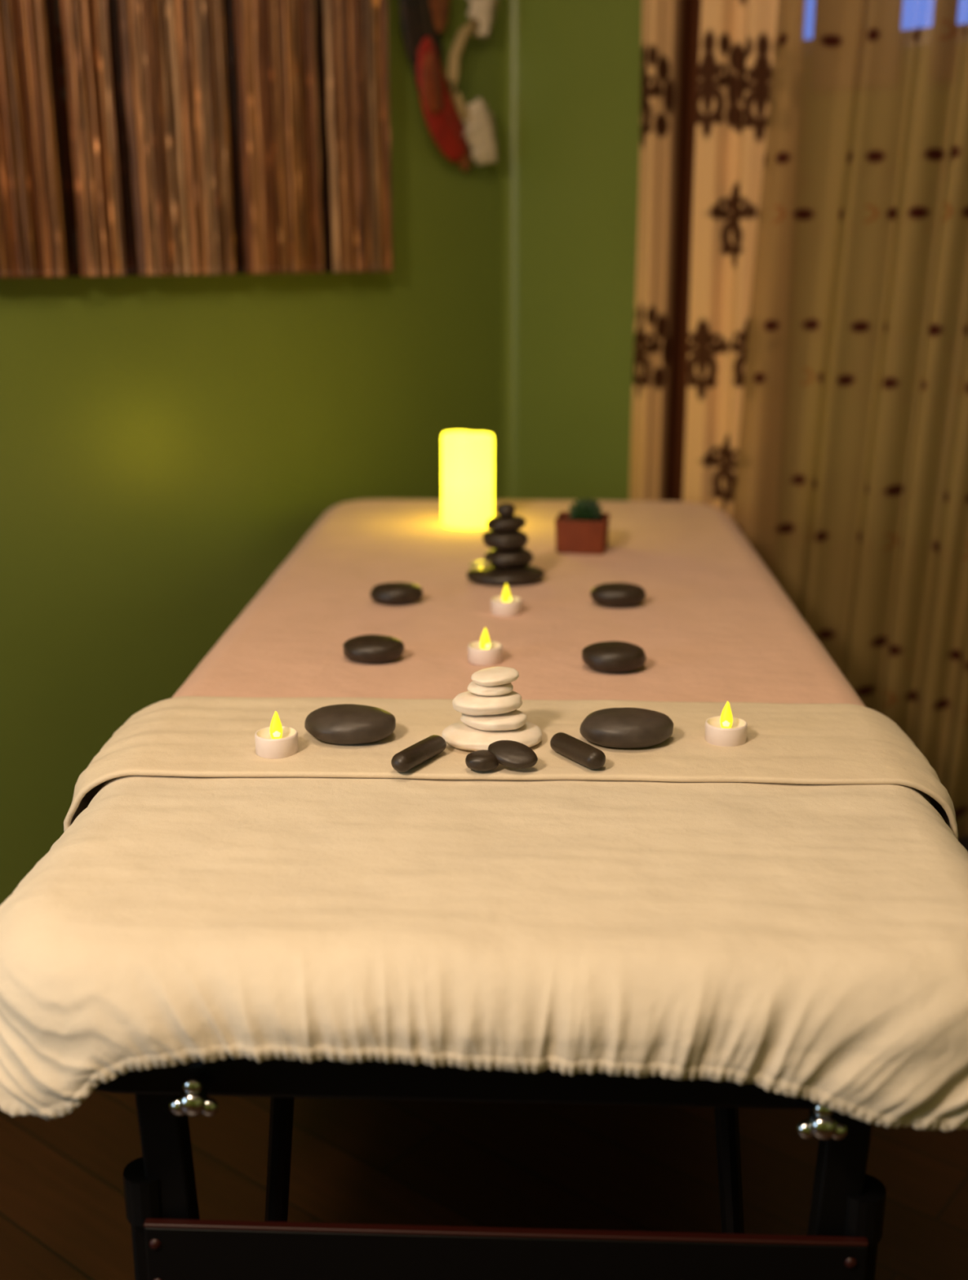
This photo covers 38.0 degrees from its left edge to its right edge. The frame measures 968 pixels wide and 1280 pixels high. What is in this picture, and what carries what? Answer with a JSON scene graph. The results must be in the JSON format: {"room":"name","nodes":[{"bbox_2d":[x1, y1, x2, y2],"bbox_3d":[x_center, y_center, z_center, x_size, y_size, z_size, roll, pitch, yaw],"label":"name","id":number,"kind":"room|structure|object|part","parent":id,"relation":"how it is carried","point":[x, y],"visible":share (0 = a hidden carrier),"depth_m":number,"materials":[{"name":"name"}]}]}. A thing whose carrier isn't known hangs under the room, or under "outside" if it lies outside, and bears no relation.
{"room":"spa","nodes":[
{"label":"spa","id":0,"kind":"room"},
{"bbox_2d":[0,0,502,905],"bbox_3d":[-1.465,-0.513,1.318,0.120,2.600,4.940,12,20,37],"label":"wall","id":1,"kind":"structure","parent":0,"point":[168,443],"depth_m":2.51,"materials":[{"name":"green paint"}]},
{"bbox_2d":[0,0,393,277],"bbox_3d":[-0.697,-0.987,2.027,0.059,0.900,1.604,12,20,37],"label":"wall panel","id":2,"kind":"object","parent":1,"relation":"attached to","point":[138,137],"visible":1,"depth_m":2.31,"materials":[{"name":"brown wood"}]},
{"bbox_2d":[400,0,499,171],"bbox_3d":[-0.055,-1.281,2.763,0.058,0.682,0.297,12,20,37],"label":"wall decoration","id":3,"kind":"object","parent":1,"relation":"attached to","point":[424,22],"visible":1,"depth_m":2.79,"materials":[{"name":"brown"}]},
{"bbox_2d":[254,725,297,759],"bbox_3d":[-0.192,0.095,1.304,0.040,0.020,0.040,-3,16,-12],"label":"cup","id":4,"kind":"object","parent":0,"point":[272,742],"depth_m":1.29,"materials":[{"name":"white plastic"}]},
{"bbox_2d":[0,1089,967,1279],"bbox_3d":[0.101,1.123,0.463,4.140,0.100,4.940,12,20,37],"label":"floor","id":5,"kind":"structure","parent":0,"point":[651,1168],"depth_m":1.82,"materials":[{"name":"brown wood"}]},
{"bbox_2d":[93,1056,886,1279],"bbox_3d":[0.045,0.321,1.891,0.690,0.686,1.785,1,15,2],"label":"massage table","id":6,"kind":"object","parent":5,"relation":"on","point":[171,1241],"visible":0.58,"depth_m":1.04,"materials":[{"name":"black wood"}]},
{"bbox_3d":[-0.246,0.572,1.116,0.053,0.616,0.044,1,15,2],"label":"leg","id":7,"kind":"part","parent":6,"relation":"part of","materials":[{"name":"black wood"}]},
{"bbox_3d":[-0.203,0.319,0.985,0.034,0.030,0.022,1,15,2],"label":"knob","id":8,"kind":"part","parent":6,"relation":"part of","materials":[{"name":"silver metal"}]},
{"bbox_3d":[0.046,0.069,1.837,0.690,0.057,1.755,1,15,2],"label":"frame","id":9,"kind":"part","parent":6,"relation":"part of","materials":[{"name":"black wood"}]},
{"bbox_2d":[0,775,967,1132],"bbox_3d":[0.043,0.032,1.827,0.825,0.129,1.864,1,15,2],"label":"fitted sheet","id":10,"kind":"object","parent":6,"relation":"on","point":[806,941],"visible":0.69,"depth_m":0.97,"materials":[{"name":"beige fabric"}]},
{"bbox_2d":[63,696,958,839],"bbox_3d":[0.023,0.202,1.385,0.847,0.236,0.223,1,15,2],"label":"sheet","id":11,"kind":"object","parent":10,"relation":"on","point":[188,736],"visible":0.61,"depth_m":1.32,"materials":[{"name":"beige fabric"}]},
{"bbox_2d":[254,711,297,759],"bbox_3d":[-0.192,0.085,1.301,0.040,0.040,0.040,-3,16,-12],"label":"tealight","id":12,"kind":"object","parent":11,"relation":"on","point":[275,741],"visible":1,"depth_m":1.29,"materials":[{"name":"white plastic"}]},
{"bbox_3d":[-0.192,0.085,1.298,0.008,0.009,0.008,-3,16,-12],"label":"led bulb","id":13,"kind":"part","parent":12,"relation":"part of","materials":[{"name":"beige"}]},
{"bbox_2d":[304,703,395,744],"bbox_3d":[-0.127,0.080,1.338,0.087,0.030,0.067,2,16,6],"label":"stone","id":14,"kind":"object","parent":11,"relation":"on","point":[344,723],"visible":1,"depth_m":1.31,"materials":[{"name":"black stone"}]},
{"bbox_2d":[391,734,446,772],"bbox_3d":[-0.059,0.103,1.276,0.020,0.018,0.073,9,18,30],"label":"stone","id":15,"kind":"object","parent":11,"relation":"on","point":[431,746],"visible":1,"depth_m":1.26,"materials":[{"name":"black stone"}]},
{"bbox_2d":[465,750,498,771],"bbox_3d":[-0.002,0.108,1.260,0.030,0.016,0.026,-5,16,-17],"label":"stone","id":16,"kind":"object","parent":11,"relation":"on","point":[479,760],"visible":1,"depth_m":1.25,"materials":[{"name":"black stone"}]},
{"bbox_2d":[441,720,542,751],"bbox_3d":[0.007,0.089,1.329,0.094,0.018,0.080,-2,16,-6],"label":"pebble","id":17,"kind":"object","parent":11,"relation":"on","point":[458,735],"visible":0.67,"depth_m":1.31,"materials":[{"name":"stone"}]},
{"bbox_2d":[460,709,527,730],"bbox_3d":[0.009,0.074,1.326,0.063,0.015,0.052,2,16,8],"label":"pebble","id":18,"kind":"object","parent":17,"relation":"on","point":[515,719],"visible":0.7,"depth_m":1.31,"materials":[{"name":"stone"}]},
{"bbox_2d":[452,690,522,715],"bbox_3d":[0.004,0.058,1.324,0.065,0.018,0.053,-4,16,-15],"label":"pebble","id":19,"kind":"object","parent":18,"relation":"on","point":[468,703],"visible":0.88,"depth_m":1.31,"materials":[{"name":"stone"}]},
{"bbox_2d":[466,681,513,696],"bbox_3d":[0.006,0.044,1.323,0.043,0.011,0.036,1,15,2],"label":"pebble","id":20,"kind":"object","parent":19,"relation":"on","point":[504,689],"visible":0.78,"depth_m":1.31,"materials":[{"name":"stone"}]},
{"bbox_2d":[471,666,519,686],"bbox_3d":[0.010,0.034,1.319,0.044,0.012,0.038,-14,21,-41],"label":"pebble","id":21,"kind":"object","parent":20,"relation":"on","point":[493,676],"visible":1,"depth_m":1.31,"materials":[{"name":"stone"}]},
{"bbox_2d":[488,740,537,768],"bbox_3d":[0.025,0.102,1.262,0.046,0.019,0.027,9,18,28],"label":"stone","id":22,"kind":"object","parent":11,"relation":"on","point":[509,753],"visible":1,"depth_m":1.25,"materials":[{"name":"black stone"}]},
{"bbox_2d":[550,732,605,769],"bbox_3d":[0.085,0.101,1.281,0.021,0.019,0.071,-10,18,-31],"label":"stone","id":23,"kind":"object","parent":11,"relation":"on","point":[582,753],"visible":1,"depth_m":1.27,"materials":[{"name":"black stone"}]},
{"bbox_2d":[579,707,673,748],"bbox_3d":[0.135,0.083,1.327,0.089,0.030,0.065,0,15,-1],"label":"stone","id":24,"kind":"object","parent":11,"relation":"on","point":[614,727],"visible":1,"depth_m":1.31,"materials":[{"name":"black stone"}]},
{"bbox_2d":[705,701,747,746],"bbox_3d":[0.229,0.077,1.329,0.040,0.040,0.040,3,16,12],"label":"tealight","id":25,"kind":"object","parent":11,"relation":"on","point":[726,730],"visible":1,"depth_m":1.32,"materials":[{"name":"white plastic"}]},
{"bbox_3d":[0.229,0.077,1.327,0.008,0.009,0.008,3,16,12],"label":"led bulb","id":26,"kind":"part","parent":25,"relation":"part of","materials":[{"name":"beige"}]},
{"bbox_3d":[0.014,0.500,1.060,0.536,0.124,0.007,1,15,2],"label":"panel","id":27,"kind":"part","parent":6,"relation":"part of","materials":[{"name":"black wood"}]},
{"bbox_2d":[171,498,866,706],"bbox_3d":[0.054,0.013,2.049,0.796,0.214,1.422,1,15,2],"label":"sheet","id":28,"kind":"object","parent":6,"relation":"on","point":[713,623],"visible":0.63,"depth_m":1.80,"materials":[{"name":"pink fabric"}]},
{"bbox_2d":[342,634,404,662],"bbox_3d":[-0.127,0.010,1.611,0.070,0.027,0.056,0,15,0],"label":"stone","id":29,"kind":"object","parent":28,"relation":"on","point":[369,648],"visible":1,"depth_m":1.59,"materials":[{"name":"black stone"}]},
{"bbox_2d":[369,582,422,604],"bbox_3d":[-0.117,-0.062,1.874,0.071,0.026,0.053,0,15,-2],"label":"stone","id":30,"kind":"object","parent":28,"relation":"on","point":[393,593],"visible":1,"depth_m":1.86,"materials":[{"name":"black stone"}]},
{"bbox_2d":[441,431,493,528],"bbox_3d":[-0.028,-0.274,2.397,0.087,0.157,0.087,1,15,2],"label":"pillar candle","id":31,"kind":"object","parent":28,"relation":"on","point":[467,456],"visible":0.98,"depth_m":2.36,"materials":[{"name":"beige wax"}]},
{"bbox_2d":[467,626,502,666],"bbox_3d":[0.001,0.005,1.605,0.040,0.040,0.040,-12,19,-36],"label":"tealight","id":32,"kind":"object","parent":28,"relation":"on","point":[483,652],"visible":1,"depth_m":1.59,"materials":[{"name":"white plastic"}]},
{"bbox_2d":[466,564,544,585],"bbox_3d":[0.031,-0.094,1.998,0.111,0.022,0.091,1,15,2],"label":"stone","id":33,"kind":"object","parent":28,"relation":"on","point":[494,575],"visible":0.77,"depth_m":1.97,"materials":[{"name":"black stone"}]},
{"bbox_2d":[469,560,491,570],"bbox_3d":[-0.005,-0.105,1.980,0.030,0.013,0.025,4,16,16],"label":"pebble","id":34,"kind":"object","parent":33,"relation":"on","point":[482,564],"visible":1,"depth_m":1.97,"materials":[{"name":"yellow stone"}]},
{"bbox_2d":[484,547,533,568],"bbox_3d":[0.035,-0.117,1.996,0.069,0.027,0.061,-2,16,-7],"label":"stone","id":35,"kind":"object","parent":33,"relation":"on","point":[522,557],"visible":0.91,"depth_m":1.97,"materials":[{"name":"black stone"}]},
{"bbox_2d":[482,529,528,551],"bbox_3d":[0.030,-0.142,1.989,0.064,0.028,0.060,-3,16,-10],"label":"stone","id":36,"kind":"object","parent":35,"relation":"on","point":[513,540],"visible":0.89,"depth_m":1.97,"materials":[{"name":"black stone"}]},
{"bbox_2d":[486,515,526,531],"bbox_3d":[0.031,-0.165,1.983,0.052,0.020,0.052,12,20,38],"label":"stone","id":37,"kind":"object","parent":36,"relation":"on","point":[497,523],"visible":0.99,"depth_m":1.97,"materials":[{"name":"black stone"}]},
{"bbox_2d":[497,502,515,517],"bbox_3d":[0.031,-0.182,1.978,0.026,0.019,0.025,1,15,2],"label":"stone","id":38,"kind":"object","parent":37,"relation":"on","point":[505,509],"visible":1,"depth_m":1.97,"materials":[{"name":"black stone"}]},
{"bbox_2d":[490,582,521,617],"bbox_3d":[0.029,-0.054,1.818,0.040,0.040,0.040,3,16,12],"label":"tealight","id":39,"kind":"object","parent":28,"relation":"on","point":[506,605],"visible":1,"depth_m":1.81,"materials":[{"name":"white plastic"}]},
{"bbox_2d":[555,497,609,555],"bbox_3d":[0.154,-0.181,2.200,0.080,0.081,0.080,2,16,9],"label":"potted succulent","id":40,"kind":"object","parent":28,"relation":"on","point":[584,529],"visible":1,"depth_m":2.17,"materials":[{"name":"ceramic"}]},
{"bbox_2d":[582,640,646,672],"bbox_3d":[0.146,0.018,1.577,0.072,0.029,0.059,1,15,4],"label":"stone","id":41,"kind":"object","parent":28,"relation":"on","point":[614,656],"visible":1,"depth_m":1.56,"materials":[{"name":"black stone"}]},
{"bbox_2d":[590,582,645,607],"bbox_3d":[0.178,-0.060,1.863,0.074,0.028,0.054,1,15,2],"label":"stone","id":42,"kind":"object","parent":28,"relation":"on","point":[608,594],"visible":1,"depth_m":1.84,"materials":[{"name":"black stone"}]},
{"bbox_3d":[0.233,0.330,0.970,0.034,0.030,0.022,1,15,2],"label":"knob","id":43,"kind":"part","parent":6,"relation":"part of","materials":[{"name":"silver metal"}]},
{"bbox_3d":[0.272,0.577,1.096,0.053,0.616,0.044,1,15,2],"label":"leg","id":44,"kind":"part","parent":6,"relation":"part of","materials":[{"name":"black wood"}]},
{"bbox_2d":[467,640,502,666],"bbox_3d":[0.001,0.015,1.608,0.040,0.020,0.040,-12,19,-36],"label":"cup","id":45,"kind":"object","parent":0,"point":[482,653],"depth_m":1.59,"materials":[{"name":"white plastic"}]},
{"bbox_2d":[490,595,521,617],"bbox_3d":[0.029,-0.044,1.821,0.040,0.020,0.040,3,16,12],"label":"cup","id":46,"kind":"object","parent":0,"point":[501,606],"depth_m":1.81,"materials":[{"name":"white plastic"}]},
{"bbox_2d":[518,0,642,501],"bbox_3d":[1.612,-0.678,1.913,3.900,2.600,0.120,12,20,37],"label":"wall","id":47,"kind":"structure","parent":0,"point":[581,60],"depth_m":2.97,"materials":[{"name":"green paint"}]},
{"bbox_2d":[500,0,521,499],"bbox_3d":[0.057,-0.986,3.030,0.042,2.600,0.009,-2,16,-6],"label":"trim","id":48,"kind":"structure","parent":47,"relation":"attached to","point":[511,31],"depth_m":3.07,"materials":[{"name":"green paint"}]},
{"bbox_2d":[958,835,967,851],"bbox_3d":[1.582,0.548,2.188,3.870,0.090,0.014,12,20,37],"label":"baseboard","id":49,"kind":"structure","parent":47,"relation":"attached to","point":[963,840],"depth_m":2.69,"materials":[{"name":"brown"}]},
{"bbox_3d":[0.865,-1.674,2.083,1.274,0.044,0.984,1,15,2],"label":"curtain rod","id":50,"kind":"object","parent":47,"relation":"attached to","visible":0},
{"bbox_2d":[629,0,777,517],"bbox_3d":[0.431,-0.705,2.688,0.290,2.160,0.123,12,19,36],"label":"patterned curtain","id":51,"kind":"object","parent":50,"relation":"hanging from","point":[707,65],"visible":0.48,"depth_m":2.66,"materials":[{"name":"fabric"}]},
{"bbox_2d":[731,0,967,838],"bbox_3d":[0.885,-0.639,2.335,1.047,2.100,0.105,11,19,34],"label":"sheer curtain","id":52,"kind":"object","parent":50,"relation":"hanging from","point":[851,489],"visible":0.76,"depth_m":2.53,"materials":[{"name":"fabric"}]},
{"bbox_2d":[705,715,747,746],"bbox_3d":[0.229,0.087,1.332,0.040,0.020,0.040,3,16,12],"label":"cup","id":53,"kind":"object","parent":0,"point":[720,731],"depth_m":1.32,"materials":[{"name":"white plastic"}]}
]}

